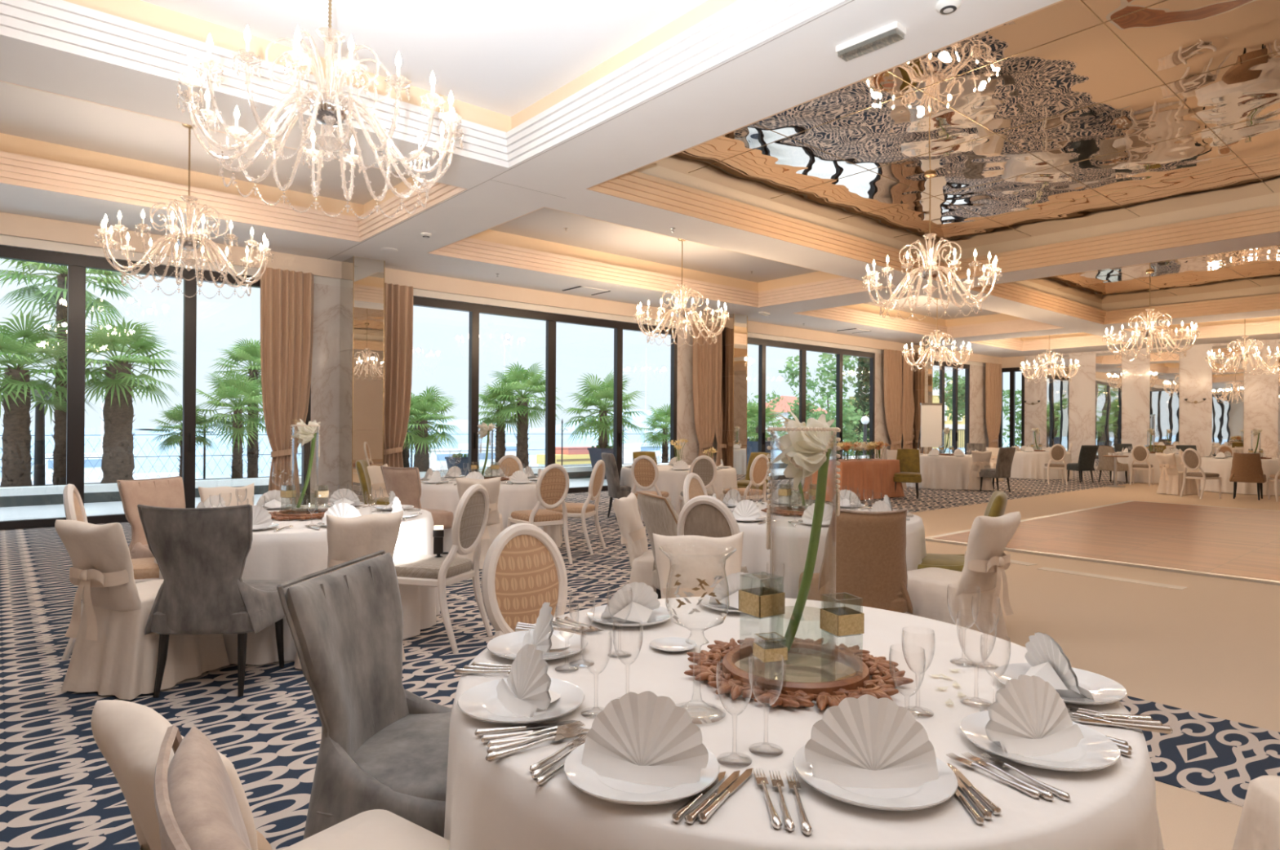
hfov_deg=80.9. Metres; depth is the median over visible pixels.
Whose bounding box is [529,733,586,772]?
fork
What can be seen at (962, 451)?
ground
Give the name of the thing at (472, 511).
chair
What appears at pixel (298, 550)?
tablecloth
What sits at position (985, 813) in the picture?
knife
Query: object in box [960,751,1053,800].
fork
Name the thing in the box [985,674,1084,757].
napkin
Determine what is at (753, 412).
fan palm
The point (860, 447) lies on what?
posy
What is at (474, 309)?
window
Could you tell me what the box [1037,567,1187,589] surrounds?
tape
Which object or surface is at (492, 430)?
wire fence
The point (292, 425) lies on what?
garland
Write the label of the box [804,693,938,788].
napkin
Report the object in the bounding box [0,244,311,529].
window
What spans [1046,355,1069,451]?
wall mirror
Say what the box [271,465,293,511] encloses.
goblet
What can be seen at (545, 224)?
ceiling
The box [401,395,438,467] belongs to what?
fan palm
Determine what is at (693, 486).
chair
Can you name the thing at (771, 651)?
candle holder
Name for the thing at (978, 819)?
knife
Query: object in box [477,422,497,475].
amaryllis
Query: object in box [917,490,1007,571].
chair
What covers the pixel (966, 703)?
goblet
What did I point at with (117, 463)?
fan palm
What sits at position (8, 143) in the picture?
cove
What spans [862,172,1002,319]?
chandelier
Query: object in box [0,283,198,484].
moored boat
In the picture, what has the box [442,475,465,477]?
plate
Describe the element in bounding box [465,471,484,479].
napkin
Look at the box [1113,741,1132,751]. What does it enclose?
knife
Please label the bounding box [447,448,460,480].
goblet
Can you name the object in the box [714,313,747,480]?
pillar
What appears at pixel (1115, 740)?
knife
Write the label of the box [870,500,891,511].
napkin
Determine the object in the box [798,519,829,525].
plate
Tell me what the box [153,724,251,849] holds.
cushion
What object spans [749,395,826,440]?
house
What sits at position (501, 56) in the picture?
ceiling
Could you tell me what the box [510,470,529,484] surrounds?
napkin
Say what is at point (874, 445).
posy
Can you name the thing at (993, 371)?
curtain
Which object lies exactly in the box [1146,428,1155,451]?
amaryllis
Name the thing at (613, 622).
wine glass
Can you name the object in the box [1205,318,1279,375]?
chandelier
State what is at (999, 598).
wine glass
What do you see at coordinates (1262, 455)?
napkin
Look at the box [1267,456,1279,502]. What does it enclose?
chair
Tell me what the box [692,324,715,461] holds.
curtain
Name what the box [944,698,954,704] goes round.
fallen leaves
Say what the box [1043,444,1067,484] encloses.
chair
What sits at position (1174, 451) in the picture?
napkin
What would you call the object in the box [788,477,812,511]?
vase
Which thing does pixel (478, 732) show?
knife
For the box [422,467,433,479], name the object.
napkin
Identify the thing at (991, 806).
knife
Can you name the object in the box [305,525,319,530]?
knife
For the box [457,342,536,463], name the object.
moored boat
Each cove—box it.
[0,133,422,217]
[63,0,737,132]
[468,229,842,291]
[635,163,1279,262]
[839,303,1025,326]
[1010,332,1092,340]
[1011,280,1279,310]
[1157,315,1279,328]
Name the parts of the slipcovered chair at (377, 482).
sash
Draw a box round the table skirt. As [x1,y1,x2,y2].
[802,457,904,502]
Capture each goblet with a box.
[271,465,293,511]
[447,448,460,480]
[662,550,736,724]
[946,586,981,666]
[956,612,996,707]
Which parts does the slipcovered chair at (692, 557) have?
sash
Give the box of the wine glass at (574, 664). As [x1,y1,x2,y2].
[568,595,595,666]
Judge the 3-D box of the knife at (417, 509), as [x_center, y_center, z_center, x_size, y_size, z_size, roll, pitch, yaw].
[-1.706,0.626,5.477,0.228,0.018,0.018,0,0,-43]
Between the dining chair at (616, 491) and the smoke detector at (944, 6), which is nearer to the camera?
the smoke detector at (944, 6)
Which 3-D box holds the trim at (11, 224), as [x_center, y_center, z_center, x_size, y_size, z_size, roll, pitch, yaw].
[0.246,-2.516,16.845,35.300,0.280,0.040,0,0,-41]
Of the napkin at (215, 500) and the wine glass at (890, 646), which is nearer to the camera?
the wine glass at (890, 646)
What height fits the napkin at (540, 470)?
0.137 m
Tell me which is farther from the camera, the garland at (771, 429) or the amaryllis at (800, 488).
the amaryllis at (800, 488)
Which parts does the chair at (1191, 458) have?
leg, panel, frame, leg, leg, seat, seat frame, leg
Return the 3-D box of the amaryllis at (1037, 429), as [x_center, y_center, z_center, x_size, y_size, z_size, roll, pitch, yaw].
[11.283,0.384,21.377,0.186,0.615,0.182,0,0,-25]
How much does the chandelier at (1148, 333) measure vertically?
1.784 m
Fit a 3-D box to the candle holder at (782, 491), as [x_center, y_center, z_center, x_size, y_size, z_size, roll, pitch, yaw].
[1.066,0.533,5.525,0.072,0.194,0.072,0,0,37]
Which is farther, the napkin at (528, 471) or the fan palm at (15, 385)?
the fan palm at (15, 385)
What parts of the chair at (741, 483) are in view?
seat, seat, backrest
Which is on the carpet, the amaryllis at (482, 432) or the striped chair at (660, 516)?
the striped chair at (660, 516)
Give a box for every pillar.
[338,255,384,504]
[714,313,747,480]
[908,342,933,453]
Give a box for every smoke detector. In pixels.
[420,232,431,237]
[935,0,960,13]
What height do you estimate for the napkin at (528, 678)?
0.130 m
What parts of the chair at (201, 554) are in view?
leg, backrest, seat, seat, leg, leg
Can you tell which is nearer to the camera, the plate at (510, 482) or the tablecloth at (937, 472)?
the plate at (510, 482)
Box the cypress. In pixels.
[849,356,869,455]
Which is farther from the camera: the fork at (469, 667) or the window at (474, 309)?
the window at (474, 309)
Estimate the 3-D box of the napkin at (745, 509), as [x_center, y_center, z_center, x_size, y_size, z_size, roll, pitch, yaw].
[0.731,0.573,5.087,0.149,0.137,0.234,0,0,-41]
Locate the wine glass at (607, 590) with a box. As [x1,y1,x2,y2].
[607,590,632,657]
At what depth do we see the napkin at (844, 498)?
5.95 m
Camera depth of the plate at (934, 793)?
1.27 m
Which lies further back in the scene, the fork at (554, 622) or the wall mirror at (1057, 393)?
the wall mirror at (1057, 393)
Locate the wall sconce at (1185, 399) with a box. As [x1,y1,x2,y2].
[1184,398,1205,403]
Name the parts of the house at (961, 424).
cornice, railing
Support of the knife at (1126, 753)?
on the tablecloth at (498, 804)
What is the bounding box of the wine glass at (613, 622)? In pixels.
[612,622,643,698]
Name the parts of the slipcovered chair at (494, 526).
sash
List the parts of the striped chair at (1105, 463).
backrest, seat, leg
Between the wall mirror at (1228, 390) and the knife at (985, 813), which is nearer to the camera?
the knife at (985, 813)
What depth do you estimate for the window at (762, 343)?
20.67 m
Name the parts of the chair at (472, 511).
seat, seat frame, leg, frame, panel, leg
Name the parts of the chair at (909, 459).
seat, seat, backrest, leg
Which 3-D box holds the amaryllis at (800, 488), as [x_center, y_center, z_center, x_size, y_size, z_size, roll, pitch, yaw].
[1.171,0.285,5.527,0.186,0.615,0.182,0,0,-25]
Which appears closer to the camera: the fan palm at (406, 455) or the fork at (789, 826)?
the fork at (789, 826)
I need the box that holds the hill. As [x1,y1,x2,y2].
[137,408,670,431]
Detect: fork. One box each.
[274,525,292,532]
[454,667,511,675]
[462,664,511,670]
[471,662,511,667]
[485,729,582,762]
[486,724,582,753]
[491,720,584,740]
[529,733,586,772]
[531,740,585,779]
[536,763,564,785]
[551,619,587,632]
[555,617,596,631]
[564,616,604,631]
[752,768,782,829]
[757,520,777,524]
[768,770,795,831]
[785,771,812,835]
[946,752,1040,798]
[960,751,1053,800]
[979,752,1070,800]
[1066,706,1136,719]
[1067,709,1133,723]
[1068,711,1130,729]
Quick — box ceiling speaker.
[380,247,398,252]
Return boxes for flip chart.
[917,402,942,453]
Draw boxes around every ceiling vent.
[562,285,610,295]
[837,328,871,333]
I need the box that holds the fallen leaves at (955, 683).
[951,680,960,686]
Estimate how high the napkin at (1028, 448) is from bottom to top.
0.137 m
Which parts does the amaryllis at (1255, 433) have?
stem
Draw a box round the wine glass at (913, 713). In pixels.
[901,628,935,716]
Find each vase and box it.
[291,449,318,514]
[768,431,836,669]
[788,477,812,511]
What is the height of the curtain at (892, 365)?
3.780 m
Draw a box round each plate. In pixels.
[252,522,279,530]
[263,503,293,509]
[318,521,326,525]
[325,502,364,506]
[374,504,413,510]
[381,511,419,518]
[422,480,448,483]
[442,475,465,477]
[457,677,584,724]
[483,474,505,476]
[486,630,587,660]
[506,480,532,484]
[564,742,719,804]
[586,604,672,626]
[649,636,696,652]
[697,594,742,612]
[726,504,736,506]
[735,515,766,521]
[770,501,801,505]
[793,744,958,810]
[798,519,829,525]
[828,502,865,507]
[960,710,1120,771]
[994,662,1127,704]
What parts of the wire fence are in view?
post, post, post, post, post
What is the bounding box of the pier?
[310,283,998,504]
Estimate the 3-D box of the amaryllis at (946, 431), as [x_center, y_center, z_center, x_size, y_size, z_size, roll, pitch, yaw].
[7.270,0.351,17.791,0.182,0.615,0.186,0,0,0]
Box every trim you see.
[0,0,848,168]
[0,80,467,242]
[0,211,1001,364]
[426,206,887,307]
[586,0,1279,281]
[791,294,1065,338]
[966,244,1279,324]
[969,332,1128,351]
[1123,315,1279,340]
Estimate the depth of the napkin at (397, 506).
5.13 m
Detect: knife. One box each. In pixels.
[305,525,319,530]
[405,508,421,511]
[474,720,577,737]
[480,724,585,742]
[487,728,589,747]
[514,626,586,635]
[515,624,585,633]
[516,622,576,631]
[671,771,725,822]
[684,770,740,824]
[697,768,752,822]
[946,763,1001,815]
[952,770,992,820]
[955,788,984,825]
[1069,715,1162,724]
[1070,711,1152,719]
[1070,716,1173,733]
[1106,735,1128,745]
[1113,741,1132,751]
[1119,747,1131,757]
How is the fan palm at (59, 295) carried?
on the ground at (962, 451)
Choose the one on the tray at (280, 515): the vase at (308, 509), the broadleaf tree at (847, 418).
the vase at (308, 509)
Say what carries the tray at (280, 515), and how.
on the tablecloth at (298, 550)
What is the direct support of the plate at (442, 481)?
on the tablecloth at (514, 497)
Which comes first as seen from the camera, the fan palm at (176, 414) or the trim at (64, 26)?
the trim at (64, 26)
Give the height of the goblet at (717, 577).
0.360 m
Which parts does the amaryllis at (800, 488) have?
stem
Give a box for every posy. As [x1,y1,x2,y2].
[668,438,688,460]
[702,447,717,457]
[830,441,845,461]
[830,442,841,459]
[840,440,853,459]
[842,441,858,459]
[849,440,861,458]
[849,441,867,459]
[861,441,874,458]
[862,441,878,458]
[871,440,884,457]
[874,440,889,458]
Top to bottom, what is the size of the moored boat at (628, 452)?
9.000 m
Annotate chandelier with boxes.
[93,123,274,298]
[174,0,464,218]
[634,238,729,346]
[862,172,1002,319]
[902,297,973,371]
[1019,334,1079,382]
[1102,271,1200,360]
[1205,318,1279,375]
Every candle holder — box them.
[280,484,296,514]
[314,484,328,498]
[471,464,479,469]
[490,464,499,469]
[738,571,785,617]
[752,640,787,662]
[777,483,791,496]
[808,484,816,496]
[819,591,864,635]
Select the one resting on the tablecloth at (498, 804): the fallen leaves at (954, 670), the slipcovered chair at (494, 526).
the fallen leaves at (954, 670)
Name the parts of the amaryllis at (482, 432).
stem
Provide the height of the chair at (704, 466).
1.017 m
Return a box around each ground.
[0,467,786,520]
[32,451,964,485]
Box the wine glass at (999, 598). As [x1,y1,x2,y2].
[971,598,999,668]
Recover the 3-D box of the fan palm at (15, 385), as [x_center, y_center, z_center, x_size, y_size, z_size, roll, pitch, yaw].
[-11.065,-0.498,13.357,2.591,3.296,2.485,0,0,-13]
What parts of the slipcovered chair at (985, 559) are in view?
sash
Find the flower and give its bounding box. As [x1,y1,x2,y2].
[768,410,834,651]
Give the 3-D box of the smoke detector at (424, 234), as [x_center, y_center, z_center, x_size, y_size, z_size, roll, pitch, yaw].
[-3.009,-2.667,10.553,0.150,0.047,0.150,0,0,-41]
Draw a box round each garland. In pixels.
[290,424,319,470]
[477,426,491,453]
[765,426,840,549]
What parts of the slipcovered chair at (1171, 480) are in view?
sash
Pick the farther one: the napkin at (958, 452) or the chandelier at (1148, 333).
the napkin at (958, 452)
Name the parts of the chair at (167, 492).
seat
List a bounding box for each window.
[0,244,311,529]
[413,296,677,493]
[747,337,875,479]
[933,360,969,454]
[998,367,1024,448]
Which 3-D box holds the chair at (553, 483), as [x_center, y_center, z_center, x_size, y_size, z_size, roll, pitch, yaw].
[-1.004,0.886,7.588,0.466,1.017,0.612,0,0,-36]
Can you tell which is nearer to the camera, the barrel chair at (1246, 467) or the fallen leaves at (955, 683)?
the fallen leaves at (955, 683)
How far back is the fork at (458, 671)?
1.90 m
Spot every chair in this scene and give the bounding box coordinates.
[54,520,230,699]
[61,483,159,660]
[90,699,449,849]
[116,475,185,559]
[137,504,290,697]
[198,483,253,506]
[276,550,452,839]
[293,511,405,669]
[355,459,389,505]
[367,463,388,498]
[380,465,453,528]
[394,484,492,653]
[453,476,503,568]
[481,523,567,638]
[497,454,523,475]
[506,463,573,564]
[546,459,606,555]
[600,452,631,519]
[612,492,656,592]
[631,455,671,516]
[632,451,657,464]
[635,491,748,599]
[653,531,743,598]
[676,495,779,591]
[678,455,717,515]
[683,472,707,505]
[720,453,769,502]
[737,452,771,500]
[798,507,913,613]
[886,449,906,489]
[893,448,922,498]
[904,511,1021,640]
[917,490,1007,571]
[966,443,985,454]
[967,450,993,490]
[979,447,1015,492]
[986,447,1004,481]
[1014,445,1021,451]
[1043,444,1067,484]
[1066,444,1098,483]
[1067,442,1072,452]
[1097,444,1128,483]
[1114,443,1132,452]
[1129,444,1154,485]
[1147,444,1166,452]
[1155,452,1198,494]
[1175,444,1196,451]
[1178,450,1199,488]
[1179,448,1222,498]
[1216,444,1234,456]
[1229,452,1266,500]
[1231,775,1279,849]
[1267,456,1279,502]
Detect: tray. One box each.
[268,507,328,519]
[484,475,509,480]
[684,635,913,711]
[760,506,808,515]
[938,453,954,455]
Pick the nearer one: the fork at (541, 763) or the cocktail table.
the fork at (541, 763)
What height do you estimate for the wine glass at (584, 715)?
0.182 m
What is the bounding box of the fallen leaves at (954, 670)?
[948,668,959,671]
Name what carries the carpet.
on the floor
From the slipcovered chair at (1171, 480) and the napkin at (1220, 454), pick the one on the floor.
the slipcovered chair at (1171, 480)
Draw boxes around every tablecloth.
[154,504,439,665]
[420,475,562,556]
[444,596,1164,849]
[620,464,737,520]
[728,502,926,598]
[906,453,972,489]
[1010,450,1072,479]
[1109,452,1184,483]
[1197,457,1279,495]
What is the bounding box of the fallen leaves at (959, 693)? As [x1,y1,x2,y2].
[957,690,966,696]
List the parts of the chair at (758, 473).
leg, seat, seat frame, leg, frame, panel, leg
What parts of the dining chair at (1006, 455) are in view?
leg, seat, seat, leg, backrest, leg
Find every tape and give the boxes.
[1010,559,1035,565]
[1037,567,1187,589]
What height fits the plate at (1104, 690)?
0.021 m
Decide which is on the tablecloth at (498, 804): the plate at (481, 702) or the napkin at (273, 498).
the plate at (481, 702)
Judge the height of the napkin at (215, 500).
0.137 m
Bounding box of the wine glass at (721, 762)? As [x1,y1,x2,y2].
[715,664,753,766]
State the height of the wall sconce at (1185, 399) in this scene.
0.160 m
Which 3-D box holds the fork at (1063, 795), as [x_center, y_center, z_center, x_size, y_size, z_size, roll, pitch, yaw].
[0.690,0.631,1.349,0.019,0.016,0.179,0,0,-24]
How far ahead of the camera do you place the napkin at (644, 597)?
2.42 m
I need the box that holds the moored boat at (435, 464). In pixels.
[428,448,537,470]
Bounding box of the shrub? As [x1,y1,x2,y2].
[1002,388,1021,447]
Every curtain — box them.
[260,266,313,504]
[383,282,413,467]
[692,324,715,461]
[714,325,724,466]
[883,348,902,449]
[902,351,914,448]
[985,362,1001,448]
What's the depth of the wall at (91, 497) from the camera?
13.19 m
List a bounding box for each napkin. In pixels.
[195,501,205,507]
[203,494,226,507]
[252,505,272,529]
[256,489,290,507]
[322,502,360,526]
[328,488,360,505]
[382,490,403,508]
[389,496,408,515]
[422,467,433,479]
[427,470,441,482]
[444,466,462,477]
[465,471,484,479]
[484,466,503,475]
[495,644,560,717]
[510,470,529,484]
[522,601,570,652]
[524,466,536,476]
[534,468,542,479]
[581,690,708,787]
[600,582,660,622]
[669,456,682,464]
[672,460,688,470]
[709,572,765,608]
[717,458,725,466]
[722,488,741,505]
[732,499,759,521]
[770,487,799,502]
[801,503,833,524]
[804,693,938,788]
[832,488,862,506]
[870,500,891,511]
[883,494,892,510]
[928,449,938,454]
[954,449,964,455]
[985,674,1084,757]
[1019,445,1026,449]
[1024,446,1034,450]
[1024,631,1093,699]
[1038,445,1046,449]
[1163,448,1171,453]
[1172,448,1178,453]
[1214,452,1224,457]
[1223,451,1231,456]
[1255,451,1266,457]
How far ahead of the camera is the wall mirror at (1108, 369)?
25.58 m
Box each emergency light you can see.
[758,311,769,315]
[835,21,906,57]
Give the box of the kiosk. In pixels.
[536,446,595,466]
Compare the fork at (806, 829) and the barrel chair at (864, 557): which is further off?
the barrel chair at (864, 557)
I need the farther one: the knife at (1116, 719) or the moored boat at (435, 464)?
the moored boat at (435, 464)
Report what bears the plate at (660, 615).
on the tablecloth at (498, 804)
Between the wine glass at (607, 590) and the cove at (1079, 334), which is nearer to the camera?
the wine glass at (607, 590)
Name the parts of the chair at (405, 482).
backrest, seat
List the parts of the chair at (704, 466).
leg, seat, panel, frame, leg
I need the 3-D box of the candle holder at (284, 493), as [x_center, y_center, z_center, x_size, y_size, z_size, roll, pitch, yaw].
[-2.422,0.512,5.165,0.072,0.194,0.072,0,0,38]
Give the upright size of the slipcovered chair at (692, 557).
0.885 m
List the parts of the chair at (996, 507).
seat, backrest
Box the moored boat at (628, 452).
[623,347,669,463]
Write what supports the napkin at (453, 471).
on the plate at (460, 476)
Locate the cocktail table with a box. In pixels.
[1102,454,1128,487]
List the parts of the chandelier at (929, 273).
arm, arm, arm, arm, arm, arm, arm, arm, arm, suspension chain, stem, arm, arm, arm, arm, arm, arm, arm, arm, arm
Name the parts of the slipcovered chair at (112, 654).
sash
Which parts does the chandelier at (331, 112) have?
bulb, bulb, bulb, bulb, bulb, arm, arm, arm, arm, arm, bulb, arm, arm, bulb, arm, bulb, arm, stem, suspension chain, arm, arm, bulb, bulb, arm, arm, arm, arm, arm, bulb, arm, arm, bulb, bulb, bulb, bulb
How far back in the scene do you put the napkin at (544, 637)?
2.08 m
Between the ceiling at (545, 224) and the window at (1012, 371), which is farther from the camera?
the window at (1012, 371)
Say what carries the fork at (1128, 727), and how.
on the tablecloth at (498, 804)
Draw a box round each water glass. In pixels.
[555,603,578,671]
[979,635,1010,711]
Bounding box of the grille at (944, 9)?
[939,4,956,13]
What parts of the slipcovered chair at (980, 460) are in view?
sash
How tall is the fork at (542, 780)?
0.014 m
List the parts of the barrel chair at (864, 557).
seat, seat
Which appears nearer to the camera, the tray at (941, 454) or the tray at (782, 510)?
the tray at (782, 510)
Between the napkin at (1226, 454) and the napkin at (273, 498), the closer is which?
the napkin at (273, 498)
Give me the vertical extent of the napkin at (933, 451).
0.137 m
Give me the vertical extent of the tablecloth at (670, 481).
0.738 m
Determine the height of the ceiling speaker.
0.016 m
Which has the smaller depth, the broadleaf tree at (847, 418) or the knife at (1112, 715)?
the knife at (1112, 715)
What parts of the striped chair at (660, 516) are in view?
seat, backrest, leg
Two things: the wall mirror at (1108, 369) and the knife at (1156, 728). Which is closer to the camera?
the knife at (1156, 728)
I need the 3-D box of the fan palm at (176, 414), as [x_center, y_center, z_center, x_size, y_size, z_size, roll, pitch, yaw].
[-9.190,0.342,15.153,1.340,1.646,1.347,0,0,30]
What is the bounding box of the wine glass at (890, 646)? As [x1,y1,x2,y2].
[888,646,925,707]
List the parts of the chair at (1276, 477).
leg, seat, seat frame, leg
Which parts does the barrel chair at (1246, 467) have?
leg, seat, backrest, leg, leg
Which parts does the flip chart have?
leg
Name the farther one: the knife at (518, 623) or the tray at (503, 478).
the tray at (503, 478)
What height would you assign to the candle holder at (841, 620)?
0.200 m
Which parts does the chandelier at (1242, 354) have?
arm, arm, arm, arm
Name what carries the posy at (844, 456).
on the table skirt
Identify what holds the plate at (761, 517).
on the tablecloth at (789, 544)
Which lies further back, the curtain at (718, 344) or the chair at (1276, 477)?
the curtain at (718, 344)
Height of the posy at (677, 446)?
0.449 m
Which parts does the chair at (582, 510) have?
leg, seat, seat frame, leg, frame, panel, leg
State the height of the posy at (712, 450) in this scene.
0.314 m
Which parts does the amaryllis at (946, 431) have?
stem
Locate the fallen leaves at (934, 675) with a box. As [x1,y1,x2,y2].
[929,673,942,677]
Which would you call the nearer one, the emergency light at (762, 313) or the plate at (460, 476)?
the plate at (460, 476)
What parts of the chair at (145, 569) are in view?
leg, frame, seat, seat frame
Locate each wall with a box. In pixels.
[0,234,985,366]
[0,462,788,506]
[1001,339,1279,469]
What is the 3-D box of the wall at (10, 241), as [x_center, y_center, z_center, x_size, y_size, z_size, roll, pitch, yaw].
[0.213,-2.756,16.962,35.400,1.000,0.180,0,0,-41]
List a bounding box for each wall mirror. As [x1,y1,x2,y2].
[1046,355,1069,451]
[1095,351,1121,466]
[1149,348,1179,452]
[1212,344,1244,456]
[1278,342,1279,457]
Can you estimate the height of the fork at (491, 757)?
0.018 m
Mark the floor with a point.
(1211, 646)
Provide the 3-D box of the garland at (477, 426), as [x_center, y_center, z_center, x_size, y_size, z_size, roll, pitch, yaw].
[-1.814,0.168,8.654,0.186,0.317,0.108,0,0,42]
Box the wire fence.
[0,414,866,480]
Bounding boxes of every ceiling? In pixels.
[0,0,1279,357]
[0,80,410,204]
[141,0,706,116]
[488,207,817,282]
[652,0,1279,253]
[862,294,1000,319]
[1026,244,1279,303]
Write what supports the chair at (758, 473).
on the carpet
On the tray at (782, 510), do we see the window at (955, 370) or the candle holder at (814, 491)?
the candle holder at (814, 491)
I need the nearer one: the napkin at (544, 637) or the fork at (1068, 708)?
the fork at (1068, 708)
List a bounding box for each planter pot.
[444,453,468,475]
[587,444,613,479]
[746,436,774,466]
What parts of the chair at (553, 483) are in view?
leg, leg, seat frame, seat, leg, frame, panel, leg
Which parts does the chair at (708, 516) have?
panel, frame, seat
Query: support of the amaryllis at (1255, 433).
in the vase
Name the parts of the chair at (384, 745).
seat, backrest, seat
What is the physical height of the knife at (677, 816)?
0.015 m
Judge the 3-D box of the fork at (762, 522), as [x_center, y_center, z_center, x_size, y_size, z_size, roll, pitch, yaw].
[0.840,0.641,4.937,0.203,0.018,0.021,0,0,-44]
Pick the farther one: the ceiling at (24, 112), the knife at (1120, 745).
the ceiling at (24, 112)
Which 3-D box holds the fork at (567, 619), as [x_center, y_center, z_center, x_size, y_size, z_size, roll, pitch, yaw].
[-0.180,0.628,2.353,0.021,0.018,0.203,0,0,-38]
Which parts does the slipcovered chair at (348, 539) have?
sash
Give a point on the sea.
(536, 440)
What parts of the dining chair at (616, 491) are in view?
leg, backrest, seat, seat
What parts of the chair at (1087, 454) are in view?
leg, backrest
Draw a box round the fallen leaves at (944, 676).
[941,674,950,678]
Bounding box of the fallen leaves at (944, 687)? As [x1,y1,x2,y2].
[935,686,948,689]
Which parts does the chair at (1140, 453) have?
leg, leg, panel, frame, seat, seat frame, leg, leg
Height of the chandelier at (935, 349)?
1.814 m
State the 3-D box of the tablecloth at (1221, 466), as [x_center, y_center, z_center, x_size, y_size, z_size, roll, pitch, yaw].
[13.782,1.121,16.792,2.126,0.738,2.125,0,0,29]
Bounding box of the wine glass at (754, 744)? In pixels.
[748,658,784,755]
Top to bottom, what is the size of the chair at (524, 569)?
1.017 m
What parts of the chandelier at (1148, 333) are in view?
arm, arm, arm, arm, suspension chain, stem, arm, arm, arm, arm, arm, arm, arm, arm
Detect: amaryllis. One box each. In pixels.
[291,418,320,507]
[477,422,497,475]
[786,422,806,506]
[942,426,949,453]
[1031,427,1039,448]
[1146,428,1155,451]
[1250,428,1262,453]
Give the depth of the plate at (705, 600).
2.59 m
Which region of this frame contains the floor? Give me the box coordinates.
[909,482,1279,849]
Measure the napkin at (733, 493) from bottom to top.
0.137 m
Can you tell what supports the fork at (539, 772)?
on the tablecloth at (498, 804)
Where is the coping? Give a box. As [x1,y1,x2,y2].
[0,452,964,496]
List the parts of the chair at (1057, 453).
leg, leg, seat, seat frame, frame, panel, leg, leg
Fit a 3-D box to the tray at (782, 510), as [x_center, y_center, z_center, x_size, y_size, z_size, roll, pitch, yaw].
[1.177,0.632,5.526,0.570,0.034,0.570,0,0,-25]
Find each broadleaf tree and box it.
[746,392,774,438]
[765,391,818,437]
[777,352,866,455]
[808,391,869,456]
[932,370,964,420]
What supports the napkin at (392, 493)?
on the plate at (405, 506)
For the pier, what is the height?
3.680 m
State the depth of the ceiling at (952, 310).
20.49 m
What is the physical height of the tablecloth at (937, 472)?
0.738 m
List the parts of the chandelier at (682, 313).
arm, arm, arm, arm, arm, arm, arm, arm, arm, stem, suspension chain, arm, arm, arm, arm, arm, arm, arm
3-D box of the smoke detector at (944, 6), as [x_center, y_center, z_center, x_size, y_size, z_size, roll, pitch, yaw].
[1.956,-2.653,4.760,0.150,0.047,0.150,0,0,-41]
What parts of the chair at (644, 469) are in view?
leg, panel, frame, seat, leg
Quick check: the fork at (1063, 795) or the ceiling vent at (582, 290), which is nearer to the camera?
the fork at (1063, 795)
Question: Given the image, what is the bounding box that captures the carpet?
[0,469,1279,849]
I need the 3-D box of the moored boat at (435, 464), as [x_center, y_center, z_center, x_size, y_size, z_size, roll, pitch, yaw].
[-8.392,-1.053,37.615,1.900,9.000,9.000,0,0,44]
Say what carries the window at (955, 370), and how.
attached to the pier
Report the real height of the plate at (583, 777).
0.021 m
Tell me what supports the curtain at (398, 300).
on the carpet
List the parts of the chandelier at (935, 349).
arm, arm, arm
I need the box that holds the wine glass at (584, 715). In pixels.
[580,633,612,716]
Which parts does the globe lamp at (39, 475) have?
post, globe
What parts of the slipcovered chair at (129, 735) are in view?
sash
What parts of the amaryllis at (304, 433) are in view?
stem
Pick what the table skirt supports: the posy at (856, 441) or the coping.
the posy at (856, 441)
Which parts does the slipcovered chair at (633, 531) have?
sash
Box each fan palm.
[0,257,142,484]
[0,307,96,487]
[44,315,182,483]
[145,403,220,476]
[182,366,266,478]
[208,337,262,478]
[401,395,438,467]
[402,384,462,471]
[466,381,531,464]
[480,360,566,467]
[555,368,649,448]
[637,403,670,462]
[746,400,785,447]
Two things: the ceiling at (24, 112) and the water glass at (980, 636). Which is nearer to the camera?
the water glass at (980, 636)
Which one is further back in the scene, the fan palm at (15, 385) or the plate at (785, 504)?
the fan palm at (15, 385)
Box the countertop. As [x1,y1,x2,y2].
[537,463,591,466]
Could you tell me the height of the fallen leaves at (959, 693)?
0.006 m
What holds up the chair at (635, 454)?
on the carpet
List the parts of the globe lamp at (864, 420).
post, globe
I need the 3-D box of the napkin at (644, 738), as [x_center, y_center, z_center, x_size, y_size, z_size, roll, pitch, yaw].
[0.015,0.560,1.384,0.234,0.137,0.149,0,0,19]
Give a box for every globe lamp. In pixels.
[30,385,52,485]
[861,416,869,454]
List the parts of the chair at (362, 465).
backrest, seat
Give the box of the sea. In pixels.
[0,426,1021,479]
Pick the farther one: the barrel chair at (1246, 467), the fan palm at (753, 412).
the fan palm at (753, 412)
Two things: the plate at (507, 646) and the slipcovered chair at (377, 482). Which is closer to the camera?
the plate at (507, 646)
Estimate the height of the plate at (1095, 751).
0.021 m
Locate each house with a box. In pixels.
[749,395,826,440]
[845,390,964,448]
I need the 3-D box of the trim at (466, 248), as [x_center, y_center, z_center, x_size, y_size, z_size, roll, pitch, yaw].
[0.737,-2.833,13.054,7.940,0.340,3.350,0,0,-41]
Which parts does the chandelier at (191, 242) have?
bulb, bulb, bulb, bulb, arm, arm, bulb, arm, arm, arm, arm, arm, bulb, arm, arm, suspension chain, stem, arm, arm, bulb, arm, arm, arm, arm, bulb, arm, arm, arm, bulb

